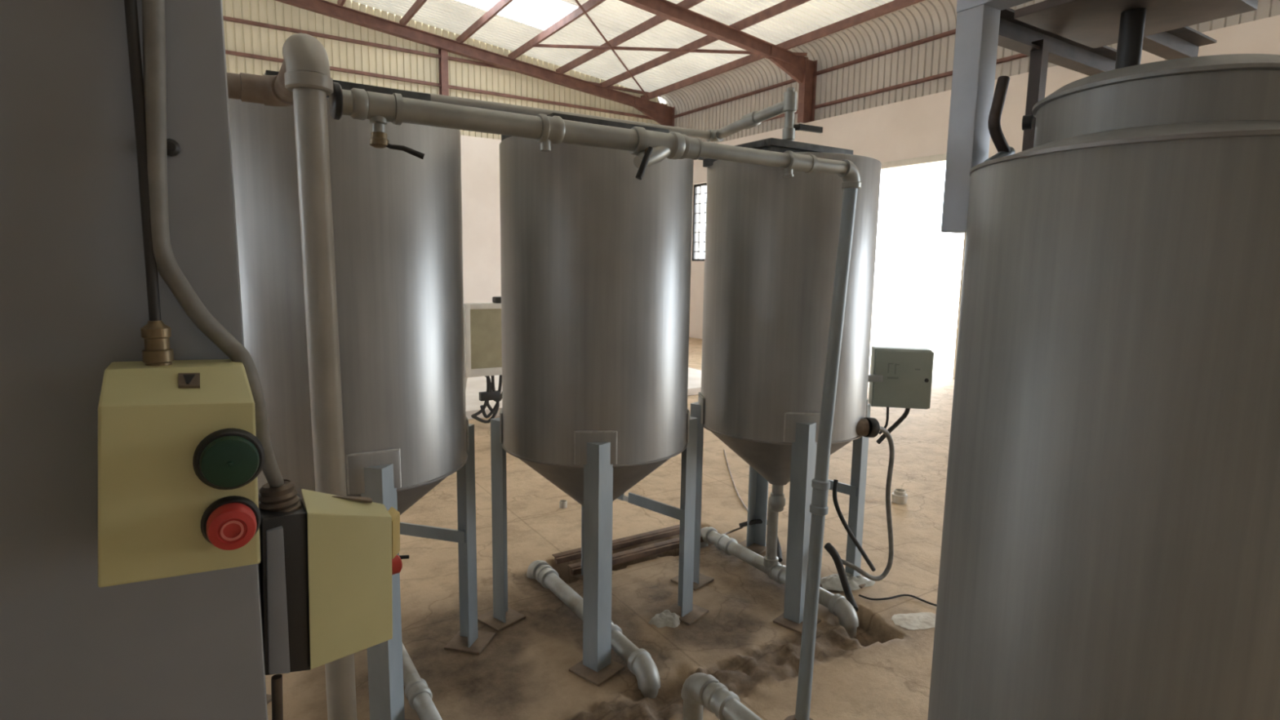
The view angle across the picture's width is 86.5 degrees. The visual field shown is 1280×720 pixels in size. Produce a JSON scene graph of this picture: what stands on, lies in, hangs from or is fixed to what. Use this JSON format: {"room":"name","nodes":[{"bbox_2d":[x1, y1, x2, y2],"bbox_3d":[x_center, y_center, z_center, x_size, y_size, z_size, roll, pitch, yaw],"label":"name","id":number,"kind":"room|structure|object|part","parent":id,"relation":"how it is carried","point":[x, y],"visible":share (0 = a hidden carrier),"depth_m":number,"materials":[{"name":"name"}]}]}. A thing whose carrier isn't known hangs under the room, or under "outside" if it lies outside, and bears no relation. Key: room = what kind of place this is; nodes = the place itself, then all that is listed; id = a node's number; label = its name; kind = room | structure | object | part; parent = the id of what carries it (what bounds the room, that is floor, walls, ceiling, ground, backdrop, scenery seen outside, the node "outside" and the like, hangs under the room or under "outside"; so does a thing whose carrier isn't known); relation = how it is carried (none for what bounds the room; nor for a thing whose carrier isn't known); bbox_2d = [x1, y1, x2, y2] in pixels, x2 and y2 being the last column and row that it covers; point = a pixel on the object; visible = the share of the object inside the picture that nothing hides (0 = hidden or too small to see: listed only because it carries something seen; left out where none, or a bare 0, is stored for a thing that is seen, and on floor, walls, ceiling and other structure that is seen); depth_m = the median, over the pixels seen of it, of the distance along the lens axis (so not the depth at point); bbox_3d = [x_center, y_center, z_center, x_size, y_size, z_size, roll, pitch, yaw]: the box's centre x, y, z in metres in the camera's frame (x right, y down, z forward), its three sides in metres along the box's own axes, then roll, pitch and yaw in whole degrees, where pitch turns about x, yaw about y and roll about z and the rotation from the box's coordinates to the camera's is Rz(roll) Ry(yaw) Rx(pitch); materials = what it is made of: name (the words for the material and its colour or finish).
{"room":"processing plant","nodes":[
{"label":"processing plant","id":0,"kind":"room"},
{"bbox_2d":[222,0,667,139],"bbox_3d":[-9.126,-6.508,13.086,23.690,3.057,0.042,-4,9,-32],"label":"wall","id":1,"kind":"structure","parent":0,"point":[240,37],"depth_m":15.27,"materials":[{"name":"beige metal"}]},
{"bbox_2d":[460,134,501,302],"bbox_3d":[-9.293,-2.567,13.510,23.390,4.930,0.360,-4,9,-32],"label":"wall","id":2,"kind":"structure","parent":0,"point":[480,157],"depth_m":16.63,"materials":[{"name":"paint"}]},
{"bbox_2d":[438,48,448,95],"bbox_3d":[-4.568,-6.275,15.848,0.160,1.930,0.200,-4,9,-32],"label":"post","id":3,"kind":"object","parent":2,"relation":"on","point":[443,60],"visible":0.5,"depth_m":15.73,"materials":[{"name":"red metal"}]},
{"bbox_2d":[465,367,701,419],"bbox_3d":[-8.642,0.471,9.162,19.500,0.110,8.350,-4,9,-32],"label":"trim","id":4,"kind":"structure","parent":2,"relation":"attached to","point":[474,385],"depth_m":10.02,"materials":[{"name":"white paint"}]},
{"bbox_2d":[265,337,954,719],"bbox_3d":[-2.973,1.402,3.926,24.110,0.200,24.120,-4,9,-32],"label":"floor","id":5,"kind":"structure","parent":0,"point":[884,672],"depth_m":3.87,"materials":[{"name":"concrete"}]},
{"bbox_2d":[0,0,267,719],"bbox_3d":[-0.931,0.448,0.495,1.150,2.750,0.327,-4,9,-32],"label":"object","id":6,"kind":"object","parent":5,"relation":"on","point":[73,296],"visible":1,"depth_m":0.55,"materials":[{"name":"grey paint"}]},
{"bbox_2d":[97,0,265,587],"bbox_3d":[-0.355,-0.508,0.461,0.110,1.352,0.123,-4,9,-32],"label":"box","id":7,"kind":"object","parent":6,"relation":"attached to","point":[181,456],"visible":0.99,"depth_m":0.51,"materials":[{"name":"yellow plastic"}]},
{"bbox_3d":[-0.351,0.017,0.530,0.014,0.012,0.021,-4,9,-32],"label":"emblem plate","id":8,"kind":"part","parent":7,"relation":"part of","materials":[{"name":"brown metal"}]},
{"bbox_2d":[142,0,284,487],"bbox_3d":[-0.373,-0.086,0.649,0.068,0.496,0.200,0,8,-6],"label":"conduit","id":9,"kind":"object","parent":6,"relation":"attached to","point":[153,11],"visible":0.88,"depth_m":0.55,"materials":[{"name":"grey plastic"}]},
{"bbox_2d":[257,479,402,719],"bbox_3d":[-0.390,0.372,0.866,0.195,0.485,0.136,-6,10,-42],"label":"switch box","id":10,"kind":"object","parent":6,"relation":"attached to","point":[326,566],"visible":0.92,"depth_m":0.80,"materials":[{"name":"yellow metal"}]},
{"bbox_2d":[226,33,356,719],"bbox_3d":[-1.292,0.509,1.399,1.340,2.371,0.557,-4,9,-32],"label":"pipe","id":11,"kind":"object","parent":5,"relation":"on","point":[304,81],"visible":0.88,"depth_m":1.44,"materials":[{"name":"beige paint"}]},
{"bbox_2d":[228,70,495,719],"bbox_3d":[-1.268,0.194,3.010,0.970,2.560,0.970,3,8,17],"label":"tank","id":12,"kind":"object","parent":5,"relation":"on","point":[397,215],"visible":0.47,"depth_m":2.58,"materials":[{"name":"silver metal"}]},
{"bbox_3d":[-1.714,1.486,2.914,0.190,0.012,0.190,3,8,12],"label":"plate","id":13,"kind":"part","parent":12,"relation":"part of","materials":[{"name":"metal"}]},
{"bbox_3d":[-1.205,-1.008,2.748,0.570,0.105,0.530,-4,9,-32],"label":"lid","id":14,"kind":"part","parent":12,"relation":"part of","materials":[{"name":"metal"}]},
{"bbox_3d":[-1.023,0.959,2.707,0.095,1.118,0.095,3,8,12],"label":"leg","id":15,"kind":"part","parent":12,"relation":"part of","materials":[{"name":"blue paint"}]},
{"bbox_3d":[-1.156,0.921,3.124,0.182,0.046,0.038,-1,8,-15],"label":"valve lever","id":16,"kind":"part","parent":12,"relation":"part of","materials":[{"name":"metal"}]},
{"bbox_3d":[-0.875,0.872,3.361,0.095,1.118,0.095,3,8,12],"label":"leg","id":17,"kind":"part","parent":12,"relation":"part of","materials":[{"name":"blue paint"}]},
{"bbox_3d":[-0.861,1.426,3.451,0.190,0.012,0.190,3,8,12],"label":"plate","id":18,"kind":"part","parent":12,"relation":"part of","materials":[{"name":"metal"}]},
{"bbox_2d":[412,87,822,142],"bbox_3d":[-0.073,-1.266,3.510,2.130,0.396,0.715,-4,9,-32],"label":"pipe","id":19,"kind":"object","parent":12,"relation":"on","point":[788,106],"visible":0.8,"depth_m":3.71,"materials":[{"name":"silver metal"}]},
{"bbox_3d":[0.938,-1.277,3.752,0.162,0.032,0.020,-3,9,-25],"label":"valve lever","id":20,"kind":"part","parent":19,"relation":"part of","materials":[{"name":"metal"}]},
{"bbox_2d":[401,641,442,719],"bbox_3d":[-0.819,1.503,2.718,0.098,0.179,2.137,-4,9,-32],"label":"pipe","id":21,"kind":"object","parent":5,"relation":"on","point":[419,695],"visible":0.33,"depth_m":2.88,"materials":[{"name":"grey plastic"}]},
{"bbox_2d":[463,296,502,423],"bbox_3d":[-1.673,0.015,8.091,1.089,1.532,0.210,-4,9,-32],"label":"electrical panel","id":22,"kind":"object","parent":5,"relation":"on","point":[482,321],"visible":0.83,"depth_m":7.90,"materials":[{"name":"metal"}]},
{"bbox_3d":[-1.651,-0.255,8.065,0.920,0.840,0.210,-4,9,-32],"label":"frame","id":23,"kind":"part","parent":22,"relation":"part of","materials":[{"name":"white metal"}]},
{"bbox_2d":[559,499,567,508],"bbox_3d":[-0.610,1.143,5.397,0.060,0.052,0.060,-4,9,-32],"label":"pipe stub","id":24,"kind":"object","parent":5,"relation":"on","point":[562,504],"visible":1,"depth_m":5.38,"materials":[{"name":"white plastic"}]},
{"bbox_2d":[477,112,708,686],"bbox_3d":[-0.236,0.148,3.555,0.970,2.535,0.982,8,11,43],"label":"tank","id":25,"kind":"object","parent":5,"relation":"on","point":[596,256],"visible":0.87,"depth_m":3.11,"materials":[{"name":"silver metal"}]},
{"bbox_3d":[-0.718,0.850,3.610,0.095,1.098,0.095,7,10,39],"label":"leg","id":26,"kind":"part","parent":25,"relation":"part of","materials":[{"name":"blue paint"}]},
{"bbox_3d":[-0.754,1.396,3.682,0.190,0.012,0.190,7,10,39],"label":"plate","id":27,"kind":"part","parent":25,"relation":"part of","materials":[{"name":"metal"}]},
{"bbox_3d":[-0.287,0.786,4.127,0.095,1.098,0.095,7,10,39],"label":"leg","id":28,"kind":"part","parent":25,"relation":"part of","materials":[{"name":"blue paint"}]},
{"bbox_3d":[-0.275,-1.054,3.259,0.590,0.075,0.600,-4,9,-32],"label":"lid","id":29,"kind":"part","parent":25,"relation":"part of","materials":[{"name":"metal"}]},
{"bbox_3d":[-0.298,1.328,4.228,0.190,0.012,0.190,7,10,39],"label":"plate","id":30,"kind":"part","parent":25,"relation":"part of","materials":[{"name":"metal"}]},
{"bbox_3d":[-0.204,1.466,3.232,0.190,0.012,0.190,7,10,39],"label":"plate","id":31,"kind":"part","parent":25,"relation":"part of","materials":[{"name":"metal"}]},
{"bbox_3d":[-0.198,0.917,3.184,0.095,1.098,0.095,7,10,39],"label":"leg","id":32,"kind":"part","parent":25,"relation":"part of","materials":[{"name":"blue paint"}]},
{"bbox_3d":[-0.080,0.808,3.968,0.042,0.031,0.010,7,10,39],"label":"splice plate","id":33,"kind":"part","parent":25,"relation":"part of","materials":[{"name":"grey metal"}]},
{"bbox_3d":[0.252,1.399,3.778,0.190,0.012,0.190,7,10,39],"label":"plate","id":34,"kind":"part","parent":25,"relation":"part of","materials":[{"name":"metal"}]},
{"bbox_3d":[0.233,0.853,3.701,0.095,1.098,0.095,7,10,39],"label":"leg","id":35,"kind":"part","parent":25,"relation":"part of","materials":[{"name":"blue paint"}]},
{"bbox_2d":[526,560,660,697],"bbox_3d":[-0.305,1.392,3.683,0.117,0.193,1.404,-4,9,-32],"label":"pipe","id":36,"kind":"object","parent":5,"relation":"on","point":[640,662],"visible":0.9,"depth_m":3.33,"materials":[{"name":"grey plastic"}]},
{"bbox_3d":[0.042,1.536,3.149,0.086,0.065,0.086,-4,9,-32],"label":"down leg","id":37,"kind":"part","parent":36,"relation":"part of","materials":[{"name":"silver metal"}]},
{"bbox_2d":[328,81,861,719],"bbox_3d":[0.067,0.422,2.312,1.943,2.344,0.199,-4,9,-32],"label":"pipe","id":38,"kind":"object","parent":5,"relation":"on","point":[651,148],"visible":0.99,"depth_m":2.26,"materials":[{"name":"grey plastic"}]},
{"bbox_3d":[-0.622,-0.550,1.774,0.114,0.046,0.018,-2,8,-17],"label":"valve lever","id":39,"kind":"part","parent":38,"relation":"part of","materials":[{"name":"metal"}]},
{"bbox_3d":[0.014,-0.611,2.110,0.063,0.103,0.023,-4,9,-32],"label":"valve lever","id":40,"kind":"part","parent":38,"relation":"part of","materials":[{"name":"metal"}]},
{"bbox_2d":[551,524,679,564],"bbox_3d":[-0.083,1.257,4.707,1.120,0.040,0.072,-4,9,-33],"label":"edging","id":41,"kind":"object","parent":5,"relation":"on","point":[573,554],"visible":0.59,"depth_m":4.70,"materials":[{"name":"brown wood"}]},
{"bbox_2d":[568,535,703,575],"bbox_3d":[0.040,1.268,4.513,1.120,0.040,0.072,-4,9,-33],"label":"edging","id":42,"kind":"object","parent":5,"relation":"on","point":[667,545],"visible":0.53,"depth_m":4.47,"materials":[{"name":"brown wood"}]},
{"bbox_2d":[648,609,680,627],"bbox_3d":[0.144,1.389,3.680,0.154,0.053,0.168,7,10,36],"label":"plastic sheet","id":43,"kind":"object","parent":5,"relation":"on","point":[668,619],"visible":1,"depth_m":3.65,"materials":[{"name":"white plastic"}]},
{"bbox_2d":[680,672,762,719],"bbox_3d":[0.616,1.482,2.235,0.114,0.277,1.511,-4,9,-34],"label":"pipe","id":44,"kind":"object","parent":5,"relation":"on","point":[700,690],"visible":1,"depth_m":2.67,"materials":[{"name":"grey plastic"}]},
{"bbox_3d":[0.220,1.460,2.821,0.084,0.150,0.084,-4,9,-32],"label":"down leg","id":45,"kind":"part","parent":44,"relation":"part of","materials":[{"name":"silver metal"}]},
{"bbox_2d":[723,527,742,534],"bbox_3d":[0.671,1.213,4.848,0.098,0.109,0.170,-4,9,-32],"label":"wire","id":46,"kind":"object","parent":5,"relation":"on","point":[738,528],"visible":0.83,"depth_m":4.90,"materials":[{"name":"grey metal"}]},
{"bbox_2d":[723,449,747,511],"bbox_3d":[0.852,1.069,6.258,0.042,0.010,1.818,1,8,1],"label":"wire","id":47,"kind":"object","parent":5,"relation":"on","point":[723,450],"visible":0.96,"depth_m":6.01,"materials":[{"name":"grey plastic"}]},
{"bbox_2d":[738,519,782,562],"bbox_3d":[0.863,1.200,4.605,0.354,0.192,0.202,9,11,44],"label":"hose","id":48,"kind":"object","parent":5,"relation":"on","point":[754,521],"visible":0.62,"depth_m":4.63,"materials":[{"name":"black rubber"}]},
{"bbox_2d":[671,137,881,633],"bbox_3d":[0.825,0.103,4.007,1.025,2.533,0.970,-7,11,-44],"label":"tank","id":49,"kind":"object","parent":5,"relation":"on","point":[771,238],"visible":0.84,"depth_m":3.59,"materials":[{"name":"silver metal"}]},
{"bbox_3d":[0.321,1.347,4.167,0.190,0.012,0.190,8,10,41],"label":"plate","id":50,"kind":"part","parent":49,"relation":"part of","materials":[{"name":"metal"}]},
{"bbox_3d":[0.356,0.801,4.094,0.095,1.098,0.095,8,10,41],"label":"leg","id":51,"kind":"part","parent":49,"relation":"part of","materials":[{"name":"blue paint"}]},
{"bbox_3d":[0.795,1.282,4.697,0.190,0.012,0.190,8,10,41],"label":"plate","id":52,"kind":"part","parent":49,"relation":"part of","materials":[{"name":"metal"}]},
{"bbox_3d":[0.805,0.739,4.595,0.095,1.098,0.095,8,10,41],"label":"leg","id":53,"kind":"part","parent":49,"relation":"part of","materials":[{"name":"blue paint"}]},
{"bbox_3d":[0.732,-1.101,3.723,0.590,0.075,0.590,-4,9,-32],"label":"lid","id":54,"kind":"part","parent":49,"relation":"part of","materials":[{"name":"metal"}]},
{"bbox_2d":[771,484,783,493],"bbox_3d":[0.834,0.767,4.117,0.068,0.070,0.068,-4,9,-32],"label":"outlet","id":55,"kind":"object","parent":49,"relation":"attached to","point":[776,489],"depth_m":4.09,"materials":[{"name":"silver metal"}]},
{"bbox_3d":[0.854,1.419,3.698,0.190,0.012,0.190,8,10,41],"label":"plate","id":56,"kind":"part","parent":49,"relation":"part of","materials":[{"name":"metal"}]},
{"bbox_3d":[0.862,0.870,3.650,0.095,1.098,0.095,8,10,41],"label":"leg","id":57,"kind":"part","parent":49,"relation":"part of","materials":[{"name":"blue paint"}]},
{"bbox_2d":[832,479,875,571],"bbox_3d":[1.248,0.971,3.936,0.358,0.598,0.066,-2,8,-21],"label":"cable","id":58,"kind":"object","parent":49,"relation":"attached to","point":[849,531],"visible":1,"depth_m":3.87,"materials":[{"name":"black rubber"}]},
{"bbox_3d":[1.329,1.354,4.228,0.190,0.012,0.190,8,10,41],"label":"plate","id":59,"kind":"part","parent":49,"relation":"part of","materials":[{"name":"metal"}]},
{"bbox_3d":[1.310,0.808,4.151,0.095,1.098,0.095,8,10,41],"label":"leg","id":60,"kind":"part","parent":49,"relation":"part of","materials":[{"name":"blue paint"}]},
{"bbox_2d":[855,417,879,437],"bbox_3d":[1.199,0.377,3.774,0.249,0.116,0.119,-1,8,-11],"label":"heater","id":61,"kind":"object","parent":49,"relation":"attached to","point":[867,427],"visible":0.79,"depth_m":3.74,"materials":[{"name":"brown metal"}]},
{"bbox_2d":[840,426,894,581],"bbox_3d":[1.361,0.839,4.003,0.328,0.994,0.195,-4,9,-32],"label":"conduit","id":62,"kind":"object","parent":61,"relation":"attached to","point":[891,449],"visible":0.88,"depth_m":4.00,"materials":[{"name":"grey plastic"}]},
{"bbox_2d":[867,346,933,444],"bbox_3d":[1.542,0.228,4.203,0.455,0.608,0.201,1,8,3],"label":"control box","id":63,"kind":"object","parent":49,"relation":"attached to","point":[900,377],"visible":0.95,"depth_m":4.11,"materials":[{"name":"metal"}]},
{"bbox_3d":[1.593,0.116,4.116,0.327,0.344,0.018,2,8,11],"label":"door","id":64,"kind":"part","parent":63,"relation":"part of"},
{"bbox_2d":[700,499,858,638],"bbox_3d":[0.796,1.138,4.237,0.114,0.580,1.411,-4,9,-32],"label":"pipe","id":65,"kind":"object","parent":5,"relation":"on","point":[837,605],"visible":0.91,"depth_m":4.16,"materials":[{"name":"grey plastic"}]},
{"bbox_3d":[1.143,1.474,3.725,0.084,0.065,0.084,-4,9,-32],"label":"down leg","id":66,"kind":"part","parent":65,"relation":"part of","materials":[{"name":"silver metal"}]},
{"bbox_2d":[823,542,857,612],"bbox_3d":[1.117,1.194,3.781,0.293,0.424,0.152,-4,9,-32],"label":"hose","id":67,"kind":"object","parent":5,"relation":"on","point":[828,547],"visible":0.96,"depth_m":3.75,"materials":[{"name":"black rubber"}]},
{"bbox_2d":[820,572,875,591],"bbox_3d":[1.262,1.341,4.173,0.348,0.050,0.232,-4,9,-32],"label":"plastic sheet","id":68,"kind":"object","parent":5,"relation":"on","point":[832,582],"visible":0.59,"depth_m":4.14,"materials":[{"name":"white plastic"}]},
{"bbox_2d":[858,594,936,606],"bbox_3d":[1.608,1.396,3.913,0.660,0.012,0.150,4,8,22],"label":"wire","id":69,"kind":"object","parent":5,"relation":"on","point":[860,595],"visible":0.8,"depth_m":3.95,"materials":[{"name":"black rubber"}]},
{"bbox_2d":[891,488,907,504],"bbox_3d":[2.149,1.128,5.629,0.124,0.105,0.124,-4,9,-32],"label":"plastic pot","id":70,"kind":"object","parent":5,"relation":"on","point":[900,496],"visible":1,"depth_m":5.59,"materials":[{"name":"white plastic"}]},
{"bbox_2d":[890,612,935,630],"bbox_3d":[1.547,1.427,3.732,0.340,0.008,0.172,0,8,-9],"label":"powder patch","id":71,"kind":"object","parent":5,"relation":"on","point":[920,620],"visible":0.88,"depth_m":3.72,"materials":[{"name":"white"}]},
{"bbox_2d":[927,0,1279,719],"bbox_3d":[1.622,0.127,2.074,1.316,3.036,1.124,-4,9,-32],"label":"tank","id":72,"kind":"object","parent":5,"relation":"on","point":[1110,544],"visible":1,"depth_m":1.67,"materials":[{"name":"silver metal"}]},
{"bbox_3d":[1.071,-0.804,2.201,0.092,0.770,0.092,-4,9,-32],"label":"frame post","id":73,"kind":"part","parent":72,"relation":"part of","materials":[{"name":"grey metal"}]},
{"bbox_3d":[1.140,-0.770,2.149,0.101,0.237,0.035,-4,9,-32],"label":"bent lever","id":74,"kind":"part","parent":72,"relation":"part of","materials":[{"name":"black metal"}]},
{"bbox_3d":[1.414,-1.004,1.950,0.480,0.025,0.420,-4,9,-32],"label":"motor plate","id":75,"kind":"part","parent":72,"relation":"part of","materials":[{"name":"grey metal"}]},
{"bbox_2d":[350,0,912,92],"bbox_3d":[0.489,-6.577,8.381,11.531,1.298,18.100,-4,9,-32],"label":"ceiling","id":76,"kind":"structure","parent":0,"point":[811,15],"depth_m":14.93,"materials":[{"name":"white metal"}]},
{"bbox_2d":[659,0,1045,115],"bbox_3d":[6.959,-5.702,9.184,0.856,0.585,23.900,-4,9,-32],"label":"ceiling","id":77,"kind":"structure","parent":0,"point":[925,19],"depth_m":13.99,"materials":[{"name":"beige metal"}]},
{"bbox_2d":[674,0,1279,143],"bbox_3d":[7.289,-4.872,9.517,0.042,1.140,23.900,-4,9,-32],"label":"wall","id":78,"kind":"structure","parent":0,"point":[935,57],"depth_m":13.50,"materials":[{"name":"beige metal"}]},
{"bbox_2d":[688,14,1279,338],"bbox_3d":[7.000,-1.895,10.045,0.360,5.050,23.760,-4,9,-32],"label":"wall","id":79,"kind":"structure","parent":0,"point":[918,126],"depth_m":12.49,"materials":[{"name":"paint"}]},
{"bbox_2d":[633,97,675,126],"bbox_3d":[0.378,-6.462,18.857,1.280,1.399,0.170,-4,9,-32],"label":"column","id":80,"kind":"structure","parent":79,"relation":"on","point":[664,114],"depth_m":18.84,"materials":[{"name":"red metal"}]},
{"bbox_2d":[275,0,656,111],"bbox_3d":[-4.346,-7.249,15.715,11.276,1.465,0.170,-4,9,-32],"label":"rafter","id":81,"kind":"object","parent":80,"relation":"on","point":[324,7],"visible":1,"depth_m":15.75,"materials":[{"name":"red metal"}]},
{"bbox_2d":[692,182,706,261],"bbox_3d":[1.857,-3.635,17.917,0.060,2.040,1.450,-4,9,-32],"label":"window","id":82,"kind":"structure","parent":79,"relation":"in","point":[700,185],"depth_m":18.37,"materials":[{"name":"metal"}]},
{"bbox_2d":[768,45,817,123],"bbox_3d":[3.215,-5.810,14.428,1.280,1.399,0.170,-4,9,-32],"label":"column","id":83,"kind":"structure","parent":79,"relation":"on","point":[804,71],"depth_m":14.59,"materials":[{"name":"red metal"}]},
{"bbox_2d":[618,0,796,66],"bbox_3d":[-1.509,-6.598,11.286,11.276,1.465,0.170,-4,9,-32],"label":"rafter","id":84,"kind":"object","parent":83,"relation":"on","point":[665,9],"visible":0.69,"depth_m":13.08,"materials":[{"name":"red metal"}]},
{"bbox_2d":[532,44,807,56],"bbox_3d":[0.539,-6.786,14.874,6.087,0.541,0.070,3,8,12],"label":"tube","id":85,"kind":"object","parent":84,"relation":"attached to","point":[553,46],"visible":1,"depth_m":14.91,"materials":[{"name":"red metal"}]},
{"bbox_2d":[574,0,648,97],"bbox_3d":[-0.537,-6.912,15.393,0.044,0.511,5.876,3,8,14],"label":"rod","id":86,"kind":"object","parent":85,"relation":"attached to","point":[576,1],"visible":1,"depth_m":14.79,"materials":[{"name":"red metal"}]},
{"bbox_2d":[880,153,966,379],"bbox_3d":[4.854,-1.817,13.205,0.150,3.970,3.320,-4,9,-32],"label":"door","id":87,"kind":"structure","parent":79,"relation":"in","point":[936,158],"depth_m":12.23,"materials":[{"name":"white metal"}]},
{"bbox_3d":[6.079,-5.153,9.957,1.280,1.399,0.170,-4,9,-32],"label":"column","id":88,"kind":"structure","parent":79,"relation":"on","visible":0},
{"bbox_2d":[674,28,955,118],"bbox_3d":[7.154,-5.427,9.499,0.088,0.054,23.550,-4,9,-32],"label":"girt","id":89,"kind":"structure","parent":88,"relation":"attached to","point":[949,33],"depth_m":14.12,"materials":[{"name":"red metal"}]},
{"bbox_2d":[761,53,1029,122],"bbox_3d":[7.143,-4.733,9.594,0.088,0.054,23.550,-4,9,-32],"label":"girt","id":90,"kind":"structure","parent":88,"relation":"attached to","point":[1020,55],"depth_m":13.02,"materials":[{"name":"red metal"}]},
{"bbox_3d":[1.355,-5.940,6.815,11.276,1.465,0.170,-4,9,-32],"label":"rafter","id":91,"kind":"object","parent":88,"relation":"on","visible":0},
{"bbox_2d":[337,0,346,5],"bbox_3d":[-0.148,-6.141,4.734,0.060,0.160,23.580,-4,9,-32],"label":"purlin","id":92,"kind":"structure","parent":91,"relation":"on","point":[341,2],"depth_m":14.25,"materials":[{"name":"red metal"}]},
{"bbox_2d":[399,0,426,25],"bbox_3d":[0.935,-6.079,5.437,0.060,0.160,23.580,-4,9,-32],"label":"purlin","id":93,"kind":"structure","parent":91,"relation":"on","point":[418,4],"depth_m":14.38,"materials":[{"name":"red metal"}]},
{"bbox_2d":[456,0,513,42],"bbox_3d":[2.018,-6.016,6.140,0.060,0.160,23.580,-4,9,-32],"label":"purlin","id":94,"kind":"structure","parent":91,"relation":"on","point":[500,5],"depth_m":14.41,"materials":[{"name":"red metal"}]},
{"bbox_2d":[507,0,605,58],"bbox_3d":[3.101,-5.954,6.843,0.060,0.160,23.580,-4,9,-32],"label":"purlin","id":95,"kind":"structure","parent":91,"relation":"on","point":[589,5],"depth_m":14.42,"materials":[{"name":"red metal"}]},
{"bbox_2d":[555,0,704,73],"bbox_3d":[4.184,-5.892,7.546,0.060,0.160,23.580,-4,9,-32],"label":"purlin","id":96,"kind":"structure","parent":91,"relation":"on","point":[655,20],"depth_m":14.55,"materials":[{"name":"red metal"}]},
{"bbox_2d":[640,0,924,99],"bbox_3d":[6.350,-5.767,8.951,0.060,0.160,23.580,-4,9,-32],"label":"purlin","id":97,"kind":"structure","parent":91,"relation":"on","point":[895,5],"depth_m":13.69,"materials":[{"name":"red metal"}]},
{"bbox_3d":[11.807,-3.838,1.016,1.280,1.399,0.170,-4,9,-32],"label":"column","id":98,"kind":"structure","parent":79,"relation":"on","visible":0},
{"bbox_3d":[7.083,-4.625,-2.126,11.276,1.465,0.170,-4,9,-32],"label":"rafter","id":99,"kind":"object","parent":98,"relation":"on","visible":0},
{"bbox_2d":[600,0,810,87],"bbox_3d":[5.267,-5.830,8.249,0.060,0.160,23.580,-4,9,-32],"label":"purlin","id":100,"kind":"structure","parent":99,"relation":"on","point":[786,5],"depth_m":14.34,"materials":[{"name":"red metal"}]},
{"bbox_3d":[-9.842,-6.154,12.487,0.160,2.437,0.200,-4,9,-32],"label":"post","id":101,"kind":"object","parent":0,"visible":0},
{"bbox_2d":[225,49,653,119],"bbox_3d":[-9.126,-6.089,13.039,23.590,0.060,0.088,-4,9,-32],"label":"girt","id":102,"kind":"structure","parent":101,"relation":"attached to","point":[227,52],"depth_m":15.93,"materials":[{"name":"red metal"}]},
{"bbox_2d":[222,15,662,97],"bbox_3d":[-9.116,-6.723,12.953,23.590,0.060,0.088,-4,9,-32],"label":"girt","id":103,"kind":"structure","parent":101,"relation":"attached to","point":[225,18],"depth_m":14.91,"materials":[{"name":"red metal"}]},
{"label":"outside","id":104,"kind":"structure","parent":0,"visible":0},
{"bbox_2d":[869,282,959,375],"bbox_3d":[37.495,-2.204,35.660,78.450,0.270,140.000,-4,9,-32],"label":"ground","id":105,"kind":"structure","parent":104,"point":[904,315],"depth_m":27.73,"materials":[{"name":"white"}]},
{"bbox_3d":[-5.926,-7.533,11.760,4.405,0.521,1.650,-4,9,-32],"label":"ceiling","id":106,"kind":"structure","parent":0,"visible":0},
{"bbox_2d":[457,0,577,30],"bbox_3d":[-2.871,-7.357,13.742,2.854,0.352,1.650,-4,9,-32],"label":"window","id":107,"kind":"structure","parent":106,"relation":"attached to","point":[540,14],"depth_m":14.22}
]}

